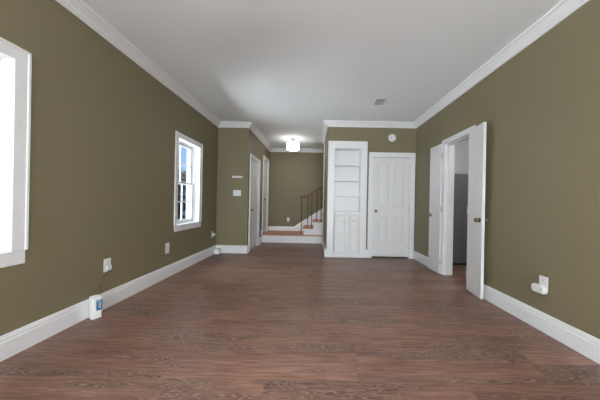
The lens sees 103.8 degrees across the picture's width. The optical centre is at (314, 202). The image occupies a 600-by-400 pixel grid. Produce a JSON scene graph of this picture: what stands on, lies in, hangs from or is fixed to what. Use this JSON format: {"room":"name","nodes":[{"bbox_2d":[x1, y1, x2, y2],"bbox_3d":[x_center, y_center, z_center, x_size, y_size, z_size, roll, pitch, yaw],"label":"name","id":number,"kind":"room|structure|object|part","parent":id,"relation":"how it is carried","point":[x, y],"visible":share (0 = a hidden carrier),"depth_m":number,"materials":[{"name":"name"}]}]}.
{"room":"empty living room","nodes":[
{"label":"empty living room","id":0,"kind":"room"},
{"bbox_2d":[0,0,217,335],"bbox_3d":[-2.139,-0.323,-0.325,0.150,2.740,10.550,1,0,0],"label":"wall","id":1,"kind":"structure","parent":0,"point":[103,128],"depth_m":2.16,"materials":[{"name":"green paint"}]},
{"bbox_2d":[0,37,31,267],"bbox_3d":[-2.139,-0.325,1.237,0.186,1.503,0.906,1,0,0],"label":"window","id":2,"kind":"structure","parent":1,"relation":"in","point":[15,62],"depth_m":1.60,"materials":[{"name":"white paint"}]},
{"bbox_3d":[-2.148,-0.326,1.237,0.168,1.339,0.744,1,0,0],"label":"frame","id":3,"kind":"part","parent":2,"relation":"part of","materials":[{"name":"white paint"}]},
{"bbox_2d":[103,258,110,272],"bbox_3d":[-2.077,0.620,2.352,0.010,0.130,0.078,1,0,0],"label":"power outlet","id":4,"kind":"object","parent":1,"relation":"attached to","point":[107,261],"visible":0.75,"depth_m":2.34,"materials":[{"name":"white plastic"}]},
{"bbox_2d":[98,265,111,290],"bbox_3d":[-2.064,0.834,2.281,0.041,0.424,0.182,1,0,0],"label":"power adapter","id":5,"kind":"object","parent":4,"relation":"attached to","point":[108,267],"visible":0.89,"depth_m":2.32,"materials":[{"name":"white plastic"}]},
{"bbox_2d":[0,245,215,361],"bbox_3d":[-2.080,0.966,-0.325,0.017,0.165,10.550,1,0,0],"label":"baseboard","id":6,"kind":"structure","parent":1,"relation":"attached to","point":[18,340],"depth_m":2.03,"materials":[{"name":"white paint"}]},
{"bbox_2d":[165,243,168,253],"bbox_3d":[-2.079,0.635,3.310,0.007,0.145,0.085,1,0,0],"label":"wall plate","id":7,"kind":"object","parent":1,"relation":"attached to","point":[166,244],"visible":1,"depth_m":3.29,"materials":[{"name":"white plastic"}]},
{"bbox_2d":[174,131,202,231],"bbox_3d":[-2.139,-0.319,3.860,0.186,1.491,0.822,1,0,0],"label":"window","id":8,"kind":"structure","parent":1,"relation":"in","point":[195,148],"depth_m":4.15,"materials":[{"name":"white paint"}]},
{"bbox_3d":[-2.188,-0.008,3.860,0.030,0.674,0.656,1,0,0],"label":"sash","id":9,"kind":"part","parent":8,"relation":"part of","materials":[{"name":"white paint"}]},
{"bbox_3d":[-2.209,-0.646,3.860,0.030,0.674,0.656,1,0,0],"label":"sash","id":10,"kind":"part","parent":8,"relation":"part of","materials":[{"name":"white paint"}]},
{"bbox_3d":[-2.148,-0.326,3.860,0.168,1.339,0.684,1,0,0],"label":"frame","id":11,"kind":"part","parent":8,"relation":"part of","materials":[{"name":"white paint"}]},
{"bbox_2d":[186,149,189,218],"bbox_3d":[-2.260,-0.325,-0.325,0.052,2.740,10.950,1,0,0],"label":"wall","id":12,"kind":"structure","parent":0,"point":[187,180],"depth_m":4.18,"materials":[{"name":"white paint"}]},
{"bbox_2d":[216,127,250,245],"bbox_3d":[-1.814,-0.317,5.015,0.800,2.740,0.130,1,0,0],"label":"wall","id":13,"kind":"structure","parent":0,"point":[232,216],"depth_m":4.95,"materials":[{"name":"green paint"}]},
{"bbox_2d":[216,245,248,253],"bbox_3d":[-1.747,0.972,4.994,0.650,0.165,0.122,1,0,0],"label":"baseboard","id":14,"kind":"structure","parent":13,"relation":"attached to","point":[224,248],"depth_m":4.93,"materials":[{"name":"white paint"}]},
{"bbox_2d":[233,190,240,195],"bbox_3d":[-1.641,-0.210,4.944,0.165,0.122,0.011,1,0,0],"label":"switch plate","id":15,"kind":"object","parent":13,"relation":"attached to","point":[235,192],"visible":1,"depth_m":4.94,"materials":[{"name":"white plastic"}]},
{"bbox_2d":[250,131,269,237],"bbox_3d":[-1.479,-0.310,6.165,0.130,2.740,2.170,1,0,0],"label":"wall","id":16,"kind":"structure","parent":0,"point":[257,148],"depth_m":6.11,"materials":[{"name":"green paint"}]},
{"bbox_2d":[250,160,258,249],"bbox_3d":[-1.418,0.036,5.501,0.098,2.034,0.710,1,0,0],"label":"door","id":17,"kind":"structure","parent":16,"relation":"in","point":[254,176],"depth_m":5.52,"materials":[{"name":"white paint"}]},
{"bbox_2d":[248,153,260,251],"bbox_3d":[-1.471,-0.007,5.495,0.158,2.134,0.878,1,0,0],"label":"door frame","id":18,"kind":"structure","parent":16,"relation":"attached to","point":[252,157],"depth_m":5.47,"materials":[{"name":"white paint"}]},
{"bbox_2d":[262,155,268,233],"bbox_3d":[-1.467,-0.229,6.683,0.158,2.134,0.733,1,0,0],"label":"door frame","id":19,"kind":"structure","parent":16,"relation":"attached to","point":[265,158],"depth_m":6.96,"materials":[{"name":"white paint"}]},
{"bbox_2d":[263,160,267,232],"bbox_3d":[-1.414,-0.186,6.688,0.098,2.034,0.565,1,0,0],"label":"door","id":20,"kind":"structure","parent":16,"relation":"in","point":[265,162],"depth_m":6.72,"materials":[{"name":"white paint"}]},
{"bbox_2d":[269,152,323,226],"bbox_3d":[0.480,-0.273,7.315,4.050,2.740,0.130,1,0,0],"label":"wall","id":21,"kind":"structure","parent":0,"point":[293,175],"depth_m":7.25,"materials":[{"name":"green paint"}]},
{"bbox_2d":[268,226,292,230],"bbox_3d":[-1.058,0.782,7.242,0.754,0.128,0.017,1,0,0],"label":"baseboard","id":22,"kind":"structure","parent":21,"relation":"attached to","point":[283,228],"depth_m":7.23,"materials":[{"name":"white paint"}]},
{"bbox_2d":[0,242,599,399],"bbox_3d":[0.878,1.165,0.800,6.600,0.120,13.400,1,0,0],"label":"floor","id":23,"kind":"structure","parent":0,"point":[272,321],"depth_m":1.81,"materials":[{"name":"brown wood"}]},
{"bbox_2d":[89,294,101,319],"bbox_3d":[-2.014,0.949,2.157,0.080,0.202,0.072,1,0,28],"label":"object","id":24,"kind":"object","parent":23,"relation":"on","point":[95,301],"visible":1,"depth_m":2.13,"materials":[{"name":"white plastic"}]},
{"bbox_2d":[214,248,220,253],"bbox_3d":[-2.014,0.992,4.859,0.104,0.115,0.101,1,0,0],"label":"box","id":25,"kind":"object","parent":23,"relation":"on","point":[216,250],"visible":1,"depth_m":4.81,"materials":[{"name":"white plastic"}]},
{"bbox_2d":[262,208,322,242],"bbox_3d":[0.538,0.121,6.774,3.916,1.953,0.948,1,0,0],"label":"staircase","id":26,"kind":"structure","parent":23,"relation":"on","point":[314,234],"depth_m":6.40,"materials":[{"name":"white wood"}]},
{"bbox_2d":[299,186,322,233],"bbox_3d":[0.303,-0.091,6.430,1.497,1.925,0.084,1,0,0],"label":"stair railing","id":27,"kind":"object","parent":26,"relation":"on","point":[301,197],"visible":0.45,"depth_m":6.42,"materials":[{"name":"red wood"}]},
{"bbox_3d":[0.313,-0.592,6.430,1.497,0.923,0.084,1,0,0],"label":"handrail","id":28,"kind":"part","parent":27,"relation":"part of","materials":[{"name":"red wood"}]},
{"bbox_3d":[0.749,0.158,6.406,2.080,1.444,0.020,1,0,0],"label":"panel","id":29,"kind":"part","parent":26,"relation":"part of","materials":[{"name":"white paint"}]},
{"bbox_2d":[326,141,367,257],"bbox_3d":[0.648,-0.076,4.844,0.792,2.352,0.272,1,0,0],"label":"bookcase","id":30,"kind":"object","parent":23,"relation":"on","point":[347,160],"visible":1,"depth_m":4.75,"materials":[{"name":"white paint"}]},
{"bbox_3d":[0.505,0.615,4.735,0.235,0.754,0.026,1,0,0],"label":"cupboard door","id":31,"kind":"part","parent":30,"relation":"part of","materials":[{"name":"white paint"}]},
{"bbox_3d":[0.651,-0.032,4.938,0.556,2.165,0.015,1,0,0],"label":"panel","id":32,"kind":"part","parent":30,"relation":"part of","materials":[{"name":"white paint"}]},
{"bbox_3d":[0.659,-0.456,4.856,0.529,0.018,0.148,1,0,0],"label":"shelf","id":33,"kind":"part","parent":30,"relation":"part of","materials":[{"name":"white paint"}]},
{"bbox_3d":[0.653,-0.142,4.856,0.529,0.018,0.148,1,0,0],"label":"shelf","id":34,"kind":"part","parent":30,"relation":"part of","materials":[{"name":"white paint"}]},
{"bbox_2d":[334,211,359,212],"bbox_3d":[0.647,0.185,4.835,0.530,0.026,0.190,1,0,0],"label":"countertop","id":35,"kind":"structure","parent":30,"relation":"on","point":[334,211],"depth_m":4.74,"materials":[{"name":"white paint"}]},
{"bbox_3d":[0.651,-0.032,4.875,0.556,2.165,0.210,1,0,0],"label":"panel","id":36,"kind":"part","parent":30,"relation":"part of","materials":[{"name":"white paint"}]},
{"bbox_3d":[0.665,-0.771,4.856,0.529,0.018,0.148,1,0,0],"label":"shelf","id":37,"kind":"part","parent":30,"relation":"part of","materials":[{"name":"white paint"}]},
{"bbox_3d":[0.785,0.620,4.735,0.217,0.754,0.026,1,0,0],"label":"cupboard door","id":38,"kind":"part","parent":30,"relation":"part of","materials":[{"name":"white paint"}]},
{"bbox_2d":[453,174,467,264],"bbox_3d":[2.746,0.305,4.600,0.813,1.672,0.610,1,0,0],"label":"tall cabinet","id":39,"kind":"object","parent":23,"relation":"on","point":[460,218],"visible":0.24,"depth_m":4.30,"materials":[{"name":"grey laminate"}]},
{"bbox_2d":[82,0,561,148],"bbox_3d":[0.933,-1.694,0.800,6.600,0.120,13.400,1,0,0],"label":"ceiling","id":40,"kind":"structure","parent":0,"point":[286,68],"depth_m":2.53,"materials":[{"name":"white paint"}]},
{"bbox_2d":[287,138,298,150],"bbox_3d":[-0.571,-1.523,6.100,0.324,0.280,0.324,1,0,0],"label":"ceiling lamp","id":41,"kind":"object","parent":40,"relation":"attached to","point":[292,146],"visible":1,"depth_m":5.98,"materials":[{"name":"white glass"}]},
{"bbox_3d":[-0.572,-1.467,6.100,0.324,0.148,0.324,1,0,0],"label":"lamp shade","id":42,"kind":"part","parent":41,"relation":"part of","materials":[{"name":"white"}]},
{"bbox_2d":[287,148,298,150],"bbox_3d":[-0.573,-1.389,6.100,0.313,0.012,0.313,1,0,19],"label":"ceiling light","id":43,"kind":"object","parent":41,"relation":"attached to","point":[291,149],"depth_m":6.08,"materials":[{"name":"white glass"}]},
{"bbox_2d":[372,98,386,105],"bbox_3d":[1.041,-1.626,3.785,0.170,0.012,0.270,1,0,0],"label":"ceiling vent","id":44,"kind":"object","parent":40,"relation":"in","point":[379,101],"visible":1,"depth_m":3.78,"materials":[{"name":"white metal"}]},
{"bbox_2d":[323,134,326,244],"bbox_3d":[0.290,-0.277,5.545,0.110,2.740,1.310,1,0,0],"label":"wall","id":45,"kind":"structure","parent":0,"point":[325,169],"depth_m":5.40,"materials":[{"name":"green paint"}]},
{"bbox_2d":[322,143,324,239],"bbox_3d":[0.270,-0.276,6.214,0.110,2.739,0.208,1,0,0],"label":"board","id":46,"kind":"object","parent":45,"relation":"attached to","point":[324,143],"visible":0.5,"depth_m":6.11,"materials":[{"name":"white paint"}]},
{"bbox_2d":[322,240,325,256],"bbox_3d":[0.212,1.010,5.431,0.037,0.165,1.356,1,0,0],"label":"baseboard","id":47,"kind":"structure","parent":45,"relation":"attached to","point":[323,245],"depth_m":5.07,"materials":[{"name":"white paint"}]},
{"bbox_2d":[325,127,415,250],"bbox_3d":[1.133,-0.260,4.830,1.795,2.740,0.120,1,0,0],"label":"wall","id":48,"kind":"structure","parent":0,"point":[377,138],"depth_m":4.77,"materials":[{"name":"green paint"}]},
{"bbox_2d":[372,157,409,256],"bbox_3d":[1.544,0.085,4.769,0.750,2.009,0.098,1,0,0],"label":"door","id":49,"kind":"structure","parent":48,"relation":"in","point":[390,211],"depth_m":4.78,"materials":[{"name":"white paint"}]},
{"bbox_2d":[367,152,415,258],"bbox_3d":[1.544,0.049,4.816,0.938,2.138,0.148,1,0,0],"label":"door frame","id":50,"kind":"structure","parent":48,"relation":"attached to","point":[412,156],"depth_m":4.75,"materials":[{"name":"white paint"}]},
{"bbox_2d":[388,134,395,141],"bbox_3d":[1.566,-1.319,4.747,0.156,0.156,0.045,1,0,0],"label":"smoke detector","id":51,"kind":"object","parent":48,"relation":"attached to","point":[392,137],"visible":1,"depth_m":4.73,"materials":[{"name":"white plastic"}]},
{"bbox_2d":[454,139,468,173],"bbox_3d":[3.032,-0.224,3.625,1.745,2.740,2.850,1,0,0],"label":"wall","id":52,"kind":"structure","parent":0,"point":[461,166],"depth_m":4.95,"materials":[{"name":"grey paint"}]},
{"bbox_2d":[414,0,599,338],"bbox_3d":[2.095,-0.242,-0.355,0.130,2.740,10.490,1,0,0],"label":"wall","id":53,"kind":"structure","parent":0,"point":[540,108],"depth_m":2.10,"materials":[{"name":"green paint"}]},
{"bbox_2d":[55,0,589,152],"bbox_3d":[0.246,-1.598,0.825,4.570,0.100,12.850,1,0,0],"label":"crown molding","id":54,"kind":"structure","parent":53,"relation":"attached to","point":[563,9],"depth_m":2.70,"materials":[{"name":"white paint"}]},
{"bbox_2d":[413,251,427,266],"bbox_3d":[1.997,1.044,4.253,0.017,0.165,0.995,1,0,0],"label":"baseboard","id":55,"kind":"structure","parent":53,"relation":"attached to","point":[423,259],"depth_m":4.40,"materials":[{"name":"white paint"}]},
{"bbox_2d":[427,144,442,273],"bbox_3d":[1.960,0.089,3.850,0.116,2.045,0.340,1,0,-2],"label":"door","id":56,"kind":"structure","parent":53,"relation":"in","point":[436,153],"depth_m":3.82,"materials":[{"name":"white paint"}]},
{"bbox_2d":[441,125,475,274],"bbox_3d":[2.092,0.066,3.362,0.180,2.124,0.783,1,0,0],"label":"door frame","id":57,"kind":"structure","parent":53,"relation":"attached to","point":[449,143],"depth_m":3.68,"materials":[{"name":"white paint"}]},
{"bbox_2d":[466,122,487,298],"bbox_3d":[1.958,0.089,2.875,0.136,2.045,0.340,1,0,8],"label":"door","id":58,"kind":"structure","parent":53,"relation":"in","point":[476,221],"depth_m":2.82,"materials":[{"name":"white paint"}]},
{"bbox_2d":[483,284,599,363],"bbox_3d":[1.997,1.044,-1.315,0.017,0.165,8.570,1,0,0],"label":"baseboard","id":59,"kind":"structure","parent":53,"relation":"attached to","point":[587,345],"depth_m":2.00,"materials":[{"name":"white paint"}]},
{"bbox_2d":[539,275,547,292],"bbox_3d":[2.007,0.709,2.066,0.010,0.130,0.078,1,0,0],"label":"power outlet","id":60,"kind":"object","parent":53,"relation":"attached to","point":[543,280],"visible":0.7,"depth_m":2.06,"materials":[{"name":"white plastic"}]},
{"bbox_2d":[531,283,547,293],"bbox_3d":[1.983,0.758,2.083,0.034,0.074,0.124,1,0,0],"label":"plug","id":61,"kind":"object","parent":60,"relation":"attached to","point":[536,287],"visible":1,"depth_m":2.06,"materials":[{"name":"white plastic"}]},
{"label":"outside","id":62,"kind":"structure","parent":0,"visible":0},
{"bbox_3d":[-31.179,0.690,25.000,57.680,0.100,110.000,1,0,0],"label":"ground","id":63,"kind":"structure","parent":62,"visible":0},
{"bbox_2d":[178,173,186,197],"bbox_3d":[-11.231,-0.926,19.861,3.090,3.901,2.134,1,0,15],"label":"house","id":64,"kind":"structure","parent":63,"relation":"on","point":[184,178],"depth_m":19.67,"materials":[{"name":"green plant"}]},
{"bbox_3d":[-11.211,-2.003,19.861,3.090,1.747,2.134,1,0,15],"label":"crown","id":65,"kind":"part","parent":64,"relation":"part of","materials":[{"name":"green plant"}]},
{"bbox_2d":[179,184,185,197],"bbox_3d":[-19.488,-0.836,31.000,10.600,3.400,6.800,1,0,-10],"label":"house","id":66,"kind":"structure","parent":63,"relation":"on","point":[180,184],"depth_m":28.52,"materials":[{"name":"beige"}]},
{"bbox_2d":[178,170,186,197],"bbox_3d":[-14.268,-1.214,24.083,2.532,4.366,4.605,1,0,-36],"label":"tree","id":67,"kind":"object","parent":63,"relation":"on","point":[182,175],"visible":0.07,"depth_m":23.78,"materials":[{"name":"green plant"}]},
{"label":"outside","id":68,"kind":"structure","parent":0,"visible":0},
{"bbox_3d":[-34.017,0.575,17.000,52.000,0.020,4.000,1,0,0],"label":"ground","id":69,"kind":"structure","parent":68,"visible":0},
{"bbox_2d":[178,198,185,217],"bbox_3d":[-10.410,0.319,17.000,4.229,1.398,1.740,1,0,-8],"label":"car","id":70,"kind":"object","parent":69,"relation":"on","point":[179,199],"visible":0.1,"depth_m":16.32,"materials":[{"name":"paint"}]}
]}

